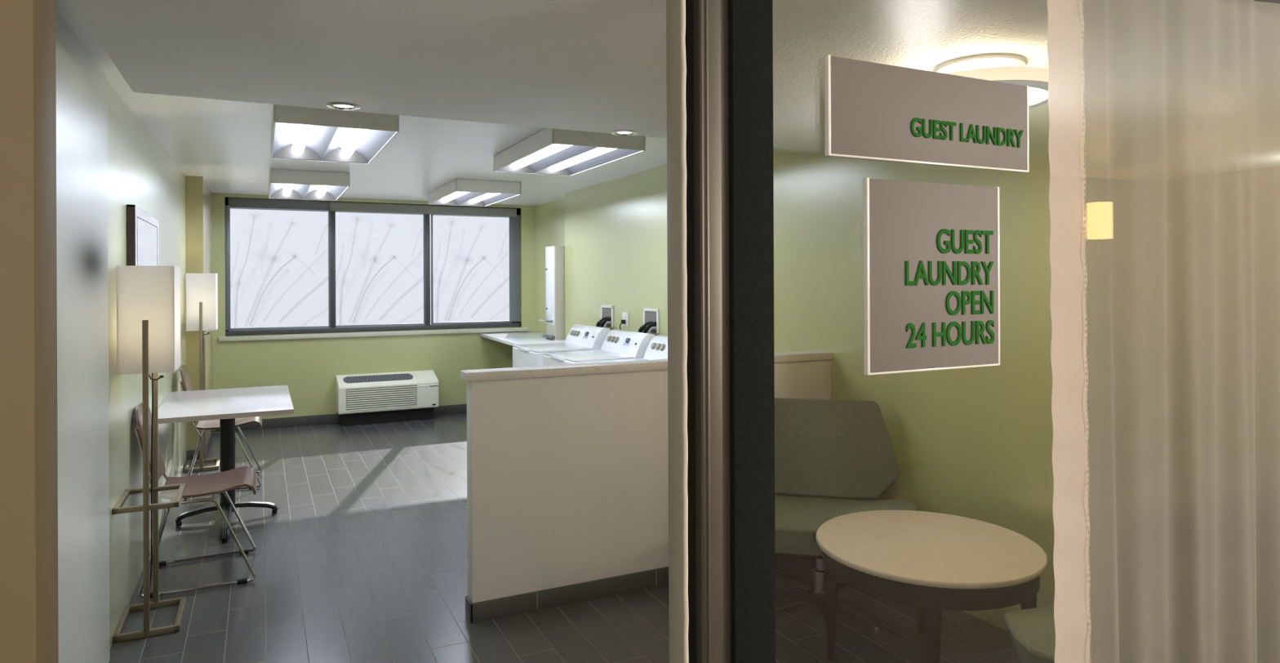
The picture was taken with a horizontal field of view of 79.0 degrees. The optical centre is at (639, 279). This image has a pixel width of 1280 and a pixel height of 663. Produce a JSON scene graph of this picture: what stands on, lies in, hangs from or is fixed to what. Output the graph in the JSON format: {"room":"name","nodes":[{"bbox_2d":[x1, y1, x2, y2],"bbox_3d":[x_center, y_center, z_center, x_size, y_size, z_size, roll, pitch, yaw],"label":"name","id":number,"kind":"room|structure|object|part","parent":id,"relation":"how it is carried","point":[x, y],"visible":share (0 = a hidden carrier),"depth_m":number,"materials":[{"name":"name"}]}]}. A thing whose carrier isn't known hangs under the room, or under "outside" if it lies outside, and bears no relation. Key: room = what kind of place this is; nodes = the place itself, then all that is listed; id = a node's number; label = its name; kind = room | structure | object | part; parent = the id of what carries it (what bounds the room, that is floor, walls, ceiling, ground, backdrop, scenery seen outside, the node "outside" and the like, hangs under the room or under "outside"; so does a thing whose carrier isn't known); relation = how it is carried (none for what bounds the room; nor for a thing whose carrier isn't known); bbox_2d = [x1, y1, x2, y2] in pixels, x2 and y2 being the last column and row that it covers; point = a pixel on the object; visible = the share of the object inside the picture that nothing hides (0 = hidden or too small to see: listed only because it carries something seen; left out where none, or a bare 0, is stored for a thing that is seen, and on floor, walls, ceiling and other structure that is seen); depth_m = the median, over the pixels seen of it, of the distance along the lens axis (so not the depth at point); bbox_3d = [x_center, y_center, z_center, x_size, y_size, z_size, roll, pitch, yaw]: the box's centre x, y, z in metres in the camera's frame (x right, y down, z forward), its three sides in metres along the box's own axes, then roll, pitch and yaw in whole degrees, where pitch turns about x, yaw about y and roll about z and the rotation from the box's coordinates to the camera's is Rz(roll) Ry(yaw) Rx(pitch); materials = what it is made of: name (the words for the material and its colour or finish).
{"room":"hotel corridor","nodes":[
{"label":"hotel corridor","id":0,"kind":"room"},
{"bbox_2d":[0,0,58,662],"bbox_3d":[-1.582,0.207,0.289,2.209,2.600,0.090,0,0,-26],"label":"wall","id":1,"kind":"structure","parent":0,"point":[28,460],"depth_m":0.73,"materials":[{"name":"beige paint"}]},
{"bbox_2d":[55,0,85,22],"bbox_3d":[-1.323,-0.945,1.526,0.188,0.298,1.900,0,0,-26],"label":"cove","id":2,"kind":"object","parent":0,"point":[66,10],"depth_m":2.30,"materials":[{"name":"white paint"}]},
{"bbox_2d":[55,13,110,662],"bbox_3d":[-1.609,0.207,1.829,0.200,2.600,2.700,0,0,-26],"label":"wall panel","id":3,"kind":"object","parent":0,"point":[81,83],"visible":0.46,"depth_m":2.63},
{"bbox_2d":[106,80,186,649],"bbox_3d":[-3.384,0.215,5.425,0.200,2.600,5.320,0,0,-26],"label":"wall","id":4,"kind":"structure","parent":0,"point":[141,174],"depth_m":3.73,"materials":[{"name":"green paint"}]},
{"bbox_2d":[126,204,159,266],"bbox_3d":[-2.574,-0.080,4.035,0.034,0.542,0.930,0,0,-26],"label":"framed picture","id":5,"kind":"object","parent":4,"relation":"attached to","point":[142,227],"visible":0.49,"depth_m":3.81,"materials":[{"name":"grey"}]},
{"bbox_2d":[62,19,271,195],"bbox_3d":[-2.824,-0.830,5.133,0.658,0.085,6.300,0,0,-26],"label":"ceiling","id":6,"kind":"structure","parent":0,"point":[225,143],"depth_m":4.43,"materials":[{"name":"white paint"}]},
{"bbox_2d":[185,175,213,450],"bbox_3d":[-4.036,0.218,7.120,0.138,2.600,1.400,0,0,-26],"label":"wall","id":7,"kind":"structure","parent":0,"point":[198,196],"depth_m":6.50,"materials":[{"name":"green paint"}]},
{"bbox_2d":[186,429,213,462],"bbox_3d":[-4.008,1.469,7.098,0.139,0.098,1.361,0,0,-26],"label":"baseboard","id":8,"kind":"structure","parent":7,"relation":"attached to","point":[189,454],"depth_m":6.50,"materials":[{"name":"grey tile"}]},
{"bbox_2d":[212,193,535,418],"bbox_3d":[-2.852,0.213,8.534,3.888,2.600,0.200,0,0,-26],"label":"wall","id":9,"kind":"structure","parent":0,"point":[309,367],"depth_m":8.26,"materials":[{"name":"green paint"}]},
{"bbox_2d":[214,404,466,431],"bbox_3d":[-2.774,1.463,8.452,3.290,0.098,0.012,0,0,-26],"label":"baseboard","id":10,"kind":"structure","parent":9,"relation":"attached to","point":[460,408],"depth_m":8.11,"materials":[{"name":"grey tile"}]},
{"bbox_2d":[218,196,528,341],"bbox_3d":[-2.781,-0.116,8.489,3.207,1.447,0.125,0,0,-26],"label":"window","id":11,"kind":"structure","parent":9,"relation":"in","point":[292,266],"depth_m":8.41,"materials":[{"name":"white glass"}]},
{"bbox_3d":[-3.722,-0.124,8.050,0.971,1.270,0.037,0,0,-26],"label":"sash","id":12,"kind":"part","parent":11,"relation":"part of","materials":[{"name":"white glass"}]},
{"bbox_3d":[-3.720,-0.124,8.048,0.959,1.260,0.004,0,0,-26],"label":"pane","id":13,"kind":"part","parent":11,"relation":"part of","materials":[{"name":"white glass"}]},
{"bbox_3d":[-2.762,0.586,8.458,3.207,0.042,0.055,0,0,-26],"label":"sill","id":14,"kind":"part","parent":11,"relation":"part of","materials":[{"name":"beige"}]},
{"bbox_3d":[-2.831,-0.128,8.486,0.968,1.270,0.037,0,0,-26],"label":"sash","id":15,"kind":"part","parent":11,"relation":"part of","materials":[{"name":"white glass"}]},
{"bbox_3d":[-2.830,-0.128,8.483,0.956,1.260,0.004,0,0,-26],"label":"pane","id":16,"kind":"part","parent":11,"relation":"part of","materials":[{"name":"white glass"}]},
{"bbox_3d":[-1.929,-0.132,8.927,0.934,1.270,0.037,0,0,-26],"label":"sash","id":17,"kind":"part","parent":11,"relation":"part of","materials":[{"name":"white glass"}]},
{"bbox_3d":[-1.928,-0.132,8.925,0.922,1.260,0.004,0,0,-26],"label":"pane","id":18,"kind":"part","parent":11,"relation":"part of","materials":[{"name":"white glass"}]},
{"bbox_2d":[265,104,666,205],"bbox_3d":[-1.137,-0.930,5.958,3.100,0.100,6.300,0,0,-26],"label":"ceiling","id":19,"kind":"structure","parent":0,"point":[426,154],"depth_m":5.96,"materials":[{"name":"white paint"}]},
{"bbox_2d":[268,168,349,200],"bbox_3d":[-2.901,-0.816,6.754,0.585,0.112,1.240,0,0,-26],"label":"fluorescent light","id":20,"kind":"object","parent":19,"relation":"attached to","point":[286,184],"visible":1,"depth_m":6.32,"materials":[{"name":"grey metal"}]},
{"bbox_3d":[-3.294,-0.806,7.236,0.284,0.088,0.011,0,0,-26],"label":"plate","id":21,"kind":"part","parent":20,"relation":"part of","materials":[{"name":"grey"}]},
{"bbox_3d":[-3.039,-0.807,7.360,0.284,0.088,0.011,0,0,-26],"label":"plate","id":22,"kind":"part","parent":20,"relation":"part of","materials":[{"name":"grey"}]},
{"bbox_2d":[271,104,399,164],"bbox_3d":[-1.780,-0.821,4.441,0.585,0.112,1.240,0,0,-26],"label":"fluorescent light","id":23,"kind":"object","parent":19,"relation":"attached to","point":[297,133],"visible":0.97,"depth_m":4.31,"materials":[{"name":"white paint"}]},
{"bbox_3d":[-2.174,-0.811,4.922,0.284,0.088,0.011,0,0,-26],"label":"plate","id":24,"kind":"part","parent":23,"relation":"part of","materials":[{"name":"grey metal"}]},
{"bbox_3d":[-1.919,-0.812,5.047,0.284,0.088,0.011,0,0,-26],"label":"plate","id":25,"kind":"part","parent":23,"relation":"part of","materials":[{"name":"grey"}]},
{"bbox_2d":[427,178,521,206],"bbox_3d":[-1.600,-0.822,7.390,0.585,0.112,1.240,0,0,-26],"label":"fluorescent light","id":26,"kind":"object","parent":19,"relation":"attached to","point":[458,192],"visible":1,"depth_m":7.07,"materials":[{"name":"grey metal"}]},
{"bbox_3d":[-1.993,-0.812,7.872,0.284,0.088,0.011,0,0,-26],"label":"plate","id":27,"kind":"part","parent":26,"relation":"part of","materials":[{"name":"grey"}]},
{"bbox_3d":[-1.738,-0.813,7.997,0.284,0.088,0.011,0,0,-26],"label":"plate","id":28,"kind":"part","parent":26,"relation":"part of","materials":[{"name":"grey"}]},
{"bbox_2d":[493,128,645,176],"bbox_3d":[-0.502,-0.826,5.066,0.585,0.112,1.240,0,0,-26],"label":"fluorescent light","id":29,"kind":"object","parent":19,"relation":"attached to","point":[548,151],"visible":0.94,"depth_m":4.89,"materials":[{"name":"grey metal"}]},
{"bbox_3d":[-0.896,-0.817,5.547,0.284,0.088,0.011,0,0,-26],"label":"plate","id":30,"kind":"part","parent":29,"relation":"part of","materials":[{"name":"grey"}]},
{"bbox_3d":[-0.640,-0.818,5.672,0.284,0.088,0.011,0,0,-26],"label":"plate","id":31,"kind":"part","parent":29,"relation":"part of","materials":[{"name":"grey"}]},
{"bbox_2d":[108,412,1020,662],"bbox_3d":[0.168,1.549,5.589,10.400,0.100,8.100,0,0,-26],"label":"floor","id":32,"kind":"structure","parent":0,"point":[362,557],"depth_m":3.71,"materials":[{"name":"grey tile"}]},
{"bbox_2d":[111,265,186,643],"bbox_3d":[-2.163,0.725,3.432,0.240,1.570,0.347,0,0,-26],"label":"floor lamp","id":33,"kind":"object","parent":32,"relation":"on","point":[148,297],"visible":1,"depth_m":3.31,"materials":[{"name":"beige fabric"}]},
{"bbox_3d":[-2.091,0.839,3.286,0.021,1.340,0.021,0,0,-26],"label":"post","id":34,"kind":"part","parent":33,"relation":"part of","materials":[{"name":"beige metal"}]},
{"bbox_3d":[-2.165,0.169,3.432,0.208,0.458,0.290,0,0,-26],"label":"lamp shade","id":35,"kind":"part","parent":33,"relation":"part of","materials":[{"name":"fabric"}]},
{"bbox_3d":[-2.162,0.964,3.432,0.240,0.022,0.345,0,0,-26],"label":"shelf frame","id":36,"kind":"part","parent":33,"relation":"part of","materials":[{"name":"beige metal"}]},
{"bbox_3d":[-2.214,0.929,3.521,0.020,1.139,0.110,0,0,-43],"label":"cord","id":37,"kind":"part","parent":33,"relation":"part of","materials":[{"name":"brown metal"}]},
{"bbox_2d":[148,373,163,380],"bbox_3d":[-2.112,0.423,3.386,0.060,0.031,0.018,0,0,-26],"label":"switch","id":38,"kind":"object","parent":33,"relation":"attached to","point":[160,376],"depth_m":3.38,"materials":[{"name":"black"}]},
{"bbox_3d":[-2.234,0.840,3.579,0.021,1.340,0.021,0,0,-26],"label":"post","id":39,"kind":"part","parent":33,"relation":"part of","materials":[{"name":"beige metal"}]},
{"bbox_2d":[134,402,256,597],"bbox_3d":[-2.266,1.066,3.982,0.536,0.887,0.485,0,0,-26],"label":"chair","id":40,"kind":"object","parent":32,"relation":"on","point":[197,486],"visible":0.75,"depth_m":3.95,"materials":[{"name":"brown wood"}]},
{"bbox_3d":[-2.459,0.817,3.889,0.109,0.387,0.410,0,0,-26],"label":"backrest","id":41,"kind":"part","parent":40,"relation":"part of","materials":[{"name":"brown wood"}]},
{"bbox_3d":[-2.353,1.108,4.175,0.516,0.798,0.056,0,0,-26],"label":"frame","id":42,"kind":"part","parent":40,"relation":"part of","materials":[{"name":"silver metal"}]},
{"bbox_3d":[-2.216,1.058,4.007,0.425,0.073,0.430,0,0,-26],"label":"seat","id":43,"kind":"part","parent":40,"relation":"part of","materials":[{"name":"brown wood"}]},
{"bbox_2d":[183,273,219,472],"bbox_3d":[-3.557,0.731,6.313,0.240,1.570,0.347,0,0,-26],"label":"floor lamp","id":44,"kind":"object","parent":32,"relation":"on","point":[202,289],"visible":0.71,"depth_m":6.19,"materials":[{"name":"white fabric"}]},
{"bbox_3d":[-3.485,0.845,6.166,0.021,1.340,0.021,0,0,-26],"label":"post","id":45,"kind":"part","parent":44,"relation":"part of","materials":[{"name":"beige metal"}]},
{"bbox_3d":[-3.559,0.175,6.313,0.208,0.458,0.290,0,0,-26],"label":"lamp shade","id":46,"kind":"part","parent":44,"relation":"part of","materials":[{"name":"fabric"}]},
{"bbox_3d":[-3.608,0.935,6.401,0.020,1.139,0.110,0,0,-43],"label":"cord","id":47,"kind":"part","parent":44,"relation":"part of","materials":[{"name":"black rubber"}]},
{"bbox_3d":[-3.628,0.846,6.459,0.021,1.340,0.021,0,0,-26],"label":"post","id":48,"kind":"part","parent":44,"relation":"part of","materials":[{"name":"beige metal"}]},
{"bbox_2d":[179,364,262,489],"bbox_3d":[-3.093,1.070,5.743,0.536,0.887,0.485,0,0,-26],"label":"chair","id":49,"kind":"object","parent":32,"relation":"on","point":[185,384],"visible":0.58,"depth_m":5.65,"materials":[{"name":"brown metal"}]},
{"bbox_3d":[-3.286,0.821,5.649,0.109,0.387,0.410,0,0,-26],"label":"backrest","id":50,"kind":"part","parent":49,"relation":"part of","materials":[{"name":"brown wood"}]},
{"bbox_3d":[-3.180,1.111,5.936,0.516,0.798,0.056,0,0,-26],"label":"frame","id":51,"kind":"part","parent":49,"relation":"part of","materials":[{"name":"silver metal"}]},
{"bbox_3d":[-3.043,1.062,5.767,0.425,0.073,0.430,0,0,-26],"label":"seat","id":52,"kind":"part","parent":49,"relation":"part of","materials":[{"name":"brown wood"}]},
{"bbox_2d":[158,385,293,543],"bbox_3d":[-2.648,1.141,4.992,0.734,0.742,1.204,0,0,-26],"label":"dining table","id":53,"kind":"object","parent":32,"relation":"on","point":[224,405],"visible":0.91,"depth_m":4.87,"materials":[{"name":"white laminate"},{"name":"black metal"},{"name":"chrome"}]},
{"bbox_3d":[-2.749,1.455,4.842,0.259,0.084,0.053,0,0,-26],"label":"foot arm","id":54,"kind":"part","parent":53,"relation":"part of","materials":[{"name":"black"}]},
{"bbox_3d":[-2.488,1.454,4.668,0.053,0.084,0.483,0,0,-26],"label":"foot arm","id":55,"kind":"part","parent":53,"relation":"part of","materials":[{"name":"black metal"}]},
{"bbox_3d":[-2.465,1.454,4.981,0.259,0.084,0.053,0,0,-26],"label":"foot arm","id":56,"kind":"part","parent":53,"relation":"part of","materials":[{"name":"black"}]},
{"bbox_2d":[335,369,438,426],"bbox_3d":[-2.700,1.258,8.311,1.011,0.507,0.331,0,0,-26],"label":"air conditioner","id":57,"kind":"object","parent":32,"relation":"on","point":[367,398],"visible":1,"depth_m":8.21,"materials":[{"name":"beige plastic"}]},
{"bbox_2d":[343,373,413,382],"bbox_3d":[-2.782,1.046,8.272,0.709,0.054,0.165,0,0,-26],"label":"outlet","id":58,"kind":"object","parent":57,"relation":"attached to","point":[390,377],"depth_m":8.26,"materials":[{"name":"grey"}]},
{"bbox_2d":[346,386,416,411],"bbox_3d":[-2.701,1.240,8.131,0.700,0.213,0.009,0,0,-26],"label":"grille","id":59,"kind":"object","parent":57,"relation":"attached to","point":[358,398],"depth_m":8.12,"materials":[{"name":"beige metal"}]},
{"bbox_3d":[-2.712,1.444,8.348,0.940,0.136,0.227,0,0,-26],"label":"kick panel","id":60,"kind":"part","parent":57,"relation":"part of","materials":[{"name":"black"}]},
{"bbox_3d":[-2.342,1.187,8.476,0.223,0.367,0.309,0,0,-26],"label":"control door","id":61,"kind":"part","parent":57,"relation":"part of","materials":[{"name":"beige plastic"}]},
{"bbox_2d":[480,331,565,346],"bbox_3d":[-1.142,1.056,8.165,0.743,0.897,1.958,0,0,-26],"label":"countertop","id":62,"kind":"structure","parent":32,"relation":"on","point":[512,339],"depth_m":8.20,"materials":[{"name":"white"}]},
{"bbox_2d":[537,245,564,339],"bbox_3d":[-0.855,0.129,8.062,0.313,0.955,0.366,0,0,-26],"label":"soap dispenser","id":63,"kind":"object","parent":62,"relation":"on","point":[554,320],"visible":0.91,"depth_m":7.89,"materials":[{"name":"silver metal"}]},
{"bbox_2d":[542,334,555,338],"bbox_3d":[-0.937,0.581,7.978,0.041,0.028,0.260,0,0,-26],"label":"tray","id":64,"kind":"object","parent":63,"relation":"on","point":[549,336],"depth_m":7.92,"materials":[{"name":"grey plastic"}]},
{"bbox_3d":[-0.924,0.057,7.984,0.008,0.800,0.272,0,0,-26],"label":"door","id":65,"kind":"part","parent":63,"relation":"part of","materials":[{"name":"white ceramic"}]},
{"bbox_2d":[512,324,610,367],"bbox_3d":[-0.702,0.957,6.829,0.684,1.092,0.690,0,0,-26],"label":"washing machine","id":66,"kind":"object","parent":32,"relation":"on","point":[580,337],"visible":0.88,"depth_m":6.71,"materials":[{"name":"white metal"}]},
{"bbox_3d":[-1.001,0.601,6.683,0.022,0.017,0.260,0,0,-26],"label":"lid handle","id":67,"kind":"part","parent":66,"relation":"part of","materials":[{"name":"white ceramic"}]},
{"bbox_3d":[-0.774,0.589,6.794,0.487,0.019,0.660,0,0,-26],"label":"lid","id":68,"kind":"part","parent":66,"relation":"part of","materials":[{"name":"white metal"}]},
{"bbox_2d":[542,328,654,365],"bbox_3d":[-0.331,0.956,6.070,0.684,1.092,0.690,0,0,-26],"label":"washing machine","id":69,"kind":"object","parent":32,"relation":"on","point":[617,344],"visible":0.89,"depth_m":6.01,"materials":[{"name":"white metal"}]},
{"bbox_3d":[-0.630,0.599,5.924,0.022,0.017,0.260,0,0,-26],"label":"lid handle","id":70,"kind":"part","parent":69,"relation":"part of","materials":[{"name":"white ceramic"}]},
{"bbox_3d":[-0.403,0.587,6.035,0.487,0.019,0.660,0,0,-26],"label":"lid","id":71,"kind":"part","parent":69,"relation":"part of","materials":[{"name":"white metal"}]},
{"bbox_2d":[582,334,667,363],"bbox_3d":[0.020,0.954,5.351,0.684,1.092,0.690,0,0,-26],"label":"washing machine","id":72,"kind":"object","parent":32,"relation":"on","point":[657,348],"visible":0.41,"depth_m":5.58,"materials":[{"name":"white metal"}]},
{"bbox_3d":[-0.052,0.586,5.316,0.487,0.019,0.660,0,0,-26],"label":"lid","id":73,"kind":"part","parent":72,"relation":"part of","materials":[{"name":"white metal"}]},
{"bbox_2d":[774,397,918,632],"bbox_3d":[0.849,1.048,3.652,0.887,0.896,0.649,0,0,12],"label":"swivel armchair","id":74,"kind":"object","parent":32,"relation":"on","point":[826,448],"visible":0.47,"depth_m":3.81,"materials":[{"name":"grey-green upholstery fabric"},{"name":"chrome"},{"name":"satin steel"}]},
{"bbox_3d":[0.752,1.454,3.765,0.052,0.038,0.360,0,0,-30],"label":"star leg","id":75,"kind":"part","parent":74,"relation":"part of","materials":[{"name":"brown wood"}]},
{"bbox_3d":[0.685,1.454,3.520,0.360,0.038,0.052,0,0,-30],"label":"star leg","id":76,"kind":"part","parent":74,"relation":"part of","materials":[{"name":"brown wood"}]},
{"bbox_2d":[774,551,822,559],"bbox_3d":[0.842,1.221,3.619,0.718,0.026,0.390,0,0,12],"label":"tray","id":77,"kind":"object","parent":74,"relation":"on","point":[819,555],"depth_m":3.44,"materials":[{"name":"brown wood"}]},
{"bbox_3d":[0.901,0.838,3.893,0.747,0.477,0.156,0,0,12],"label":"backrest","id":78,"kind":"part","parent":74,"relation":"part of","materials":[{"name":"fabric"}]},
{"bbox_3d":[0.998,1.453,3.697,0.360,0.038,0.052,0,0,-30],"label":"star leg","id":79,"kind":"part","parent":74,"relation":"part of","materials":[{"name":"brown wood"}]},
{"bbox_3d":[0.842,1.129,3.621,0.887,0.165,0.466,0,0,12],"label":"seat","id":80,"kind":"part","parent":74,"relation":"part of","materials":[{"name":"fabric"}]},
{"bbox_3d":[0.930,1.453,3.452,0.052,0.038,0.360,0,0,-30],"label":"star leg","id":81,"kind":"part","parent":74,"relation":"part of","materials":[{"name":"brown wood"}]},
{"bbox_2d":[816,510,1048,662],"bbox_3d":[1.092,1.245,2.958,0.820,0.500,0.820,0,0,-26],"label":"coffee table","id":82,"kind":"object","parent":32,"relation":"on","point":[931,562],"visible":0.98,"depth_m":2.79,"materials":[{"name":"wood"}]},
{"bbox_3d":[0.755,1.259,3.060,0.054,0.476,0.054,0,0,17],"label":"leg","id":83,"kind":"part","parent":82,"relation":"part of","materials":[{"name":"brown wood"}]},
{"bbox_3d":[1.194,1.257,3.295,0.054,0.476,0.054,0,0,17],"label":"leg","id":84,"kind":"part","parent":82,"relation":"part of","materials":[{"name":"brown wood"}]},
{"bbox_3d":[0.989,1.258,2.621,0.054,0.476,0.054,0,0,17],"label":"leg","id":85,"kind":"part","parent":82,"relation":"part of","materials":[{"name":"brown wood"}]},
{"bbox_3d":[1.428,1.256,2.855,0.054,0.476,0.054,0,0,17],"label":"leg","id":86,"kind":"part","parent":82,"relation":"part of","materials":[{"name":"brown wood"}]},
{"bbox_2d":[1002,604,1055,662],"bbox_3d":[1.519,1.045,2.372,0.887,0.896,0.649,0,0,-16],"label":"swivel armchair","id":87,"kind":"object","parent":32,"relation":"on","point":[1031,632],"visible":0.09,"depth_m":2.35,"materials":[{"name":"green fabric"}]},
{"bbox_2d":[460,350,832,603],"bbox_3d":[0.132,0.951,3.892,2.035,1.097,0.122,0,0,-26],"label":"wall","id":88,"kind":"structure","parent":0,"point":[567,464],"depth_m":3.62,"materials":[{"name":"grey paint"}]},
{"bbox_2d":[465,555,797,622],"bbox_3d":[0.142,1.457,3.889,2.016,0.084,0.105,0,0,-26],"label":"baseboard","id":89,"kind":"structure","parent":88,"relation":"attached to","point":[557,596],"depth_m":3.60,"materials":[{"name":"grey tile"}]},
{"bbox_2d":[71,0,1279,151],"bbox_3d":[0.235,-0.944,2.562,3.520,0.485,2.393,0,0,-26],"label":"ceiling","id":90,"kind":"structure","parent":0,"point":[584,65],"depth_m":2.35,"materials":[{"name":"white paint"}]},
{"bbox_2d":[326,102,360,110],"bbox_3d":[-1.179,-0.693,3.087,0.128,0.011,0.128,0,0,-26],"label":"recessed light","id":91,"kind":"object","parent":90,"relation":"in","point":[337,105],"visible":1,"depth_m":3.08,"materials":[{"name":"silver metal"}]},
{"bbox_2d":[611,129,637,135],"bbox_3d":[-0.073,-0.698,3.672,0.128,0.011,0.128,0,0,-26],"label":"recessed light","id":92,"kind":"object","parent":90,"relation":"in","point":[620,132],"visible":1,"depth_m":3.67,"materials":[{"name":"silver metal"}]},
{"bbox_2d":[933,53,1048,108],"bbox_3d":[1.115,-0.644,2.550,0.474,0.119,0.474,0,0,-26],"label":"ceiling lamp","id":93,"kind":"object","parent":90,"relation":"attached to","point":[1005,68],"visible":0.39,"depth_m":2.41,"materials":[{"name":"grey glass"}]},
{"bbox_3d":[1.116,-0.615,2.550,0.468,0.044,0.468,0,0,-26],"label":"lamp shade","id":94,"kind":"part","parent":93,"relation":"part of","materials":[{"name":"white glass"}]},
{"bbox_2d":[1028,87,1048,104],"bbox_3d":[1.116,-0.590,2.550,0.408,0.002,0.408,0,0,-26],"label":"diffuser","id":95,"kind":"object","parent":93,"relation":"attached to","point":[1037,95],"depth_m":2.49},
{"bbox_2d":[534,104,1054,631],"bbox_3d":[0.477,0.198,5.810,0.400,2.600,8.020,0,0,-26],"label":"wall","id":96,"kind":"structure","parent":0,"point":[976,442],"depth_m":3.85,"materials":[{"name":"green paint"}]},
{"bbox_2d":[595,305,613,328],"bbox_3d":[-0.321,0.367,6.939,0.077,0.281,0.267,0,0,-27],"label":"washer supply box","id":97,"kind":"object","parent":96,"relation":"attached to","point":[606,319],"visible":0.96,"depth_m":6.91,"materials":[{"name":"white paint"}]},
{"bbox_2d":[622,311,628,327],"bbox_3d":[-0.126,0.338,6.617,0.010,0.125,0.116,0,0,-26],"label":"power outlet","id":98,"kind":"object","parent":96,"relation":"attached to","point":[624,315],"visible":1,"depth_m":6.60,"materials":[{"name":"white plastic"}]},
{"bbox_2d":[619,320,625,329],"bbox_3d":[-0.152,0.427,6.608,0.045,0.178,0.040,0,0,-26],"label":"lead","id":99,"kind":"object","parent":98,"relation":"hanging from","point":[623,322],"visible":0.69,"depth_m":6.60,"materials":[{"name":"black rubber"}]},
{"bbox_2d":[637,307,659,333],"bbox_3d":[0.062,0.368,6.180,0.077,0.281,0.267,0,0,-27],"label":"washer supply box","id":100,"kind":"object","parent":96,"relation":"attached to","point":[651,316],"visible":0.91,"depth_m":6.16,"materials":[{"name":"grey plastic"}]},
{"bbox_2d":[1253,0,1279,4],"bbox_3d":[2.868,0.187,2.571,7.791,2.600,0.140,0,0,-26],"label":"wall","id":101,"kind":"structure","parent":0,"point":[1263,1],"depth_m":1.97,"materials":[{"name":"beige paint"}]},
{"bbox_2d":[666,0,684,662],"bbox_3d":[0.056,0.400,1.162,0.006,2.200,0.044,0,0,-26],"label":"trim","id":102,"kind":"structure","parent":101,"relation":"attached to","point":[673,11],"depth_m":1.16,"materials":[{"name":"beige"}]},
{"bbox_2d":[680,0,688,662],"bbox_3d":[0.067,0.401,1.141,0.009,2.158,0.007,0,0,-26],"label":"trim","id":103,"kind":"structure","parent":101,"relation":"attached to","point":[682,2],"depth_m":1.14,"materials":[{"name":"beige"}]},
{"bbox_2d":[684,0,696,662],"bbox_3d":[0.070,0.400,1.180,0.036,2.200,0.040,0,0,-26],"label":"trim","id":104,"kind":"structure","parent":101,"relation":"attached to","point":[689,40],"depth_m":1.16,"materials":[{"name":"black metal"}]},
{"bbox_2d":[693,0,730,662],"bbox_3d":[0.107,0.400,1.179,0.055,2.200,0.055,0,0,-26],"label":"trim","id":105,"kind":"structure","parent":101,"relation":"attached to","point":[710,17],"depth_m":1.16,"materials":[{"name":"brown metal"}]},
{"bbox_2d":[728,0,775,662],"bbox_3d":[0.160,0.399,1.200,0.074,2.200,0.064,0,0,-26],"label":"trim","id":106,"kind":"structure","parent":101,"relation":"attached to","point":[750,22],"depth_m":1.17,"materials":[{"name":"black metal"}]},
{"bbox_3d":[1.159,0.395,1.690,2.155,2.200,0.060,0,0,-26],"label":"window","id":107,"kind":"structure","parent":101,"relation":"in","visible":0},
{"bbox_2d":[824,54,1029,173],"bbox_3d":[0.516,-0.283,1.358,0.476,0.163,0.011,0,0,-26],"label":"sign","id":108,"kind":"object","parent":107,"relation":"attached to","point":[873,111],"visible":1,"depth_m":1.34,"materials":[{"name":"plastic"}]},
{"bbox_2d":[862,177,999,374],"bbox_3d":[0.517,-0.007,1.358,0.316,0.327,0.011,0,0,-26],"label":"notice sign","id":109,"kind":"object","parent":107,"relation":"attached to","point":[931,251],"visible":1,"depth_m":1.35,"materials":[{"name":"plastic"}]},
{"bbox_2d":[1047,0,1279,662],"bbox_3d":[1.450,0.396,1.864,1.424,2.165,0.056,0,0,-26],"label":"sheer curtain","id":110,"kind":"object","parent":107,"relation":"hanging from","point":[1164,140],"visible":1,"depth_m":1.72,"materials":[{"name":"beige fabric"}]},
{"label":"outside","id":111,"kind":"structure","parent":0,"visible":0},
{"bbox_3d":[-19.554,2.136,40.008,80.000,0.100,70.930,0,0,-26],"label":"ground","id":112,"kind":"structure","parent":111,"visible":0},
{"bbox_2d":[430,258,431,323],"bbox_3d":[-14.547,-1.286,29.624,28.100,6.700,6.200,0,0,-26],"label":"building","id":113,"kind":"structure","parent":112,"relation":"on","point":[430,259],"depth_m":29.50,"materials":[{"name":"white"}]}
]}

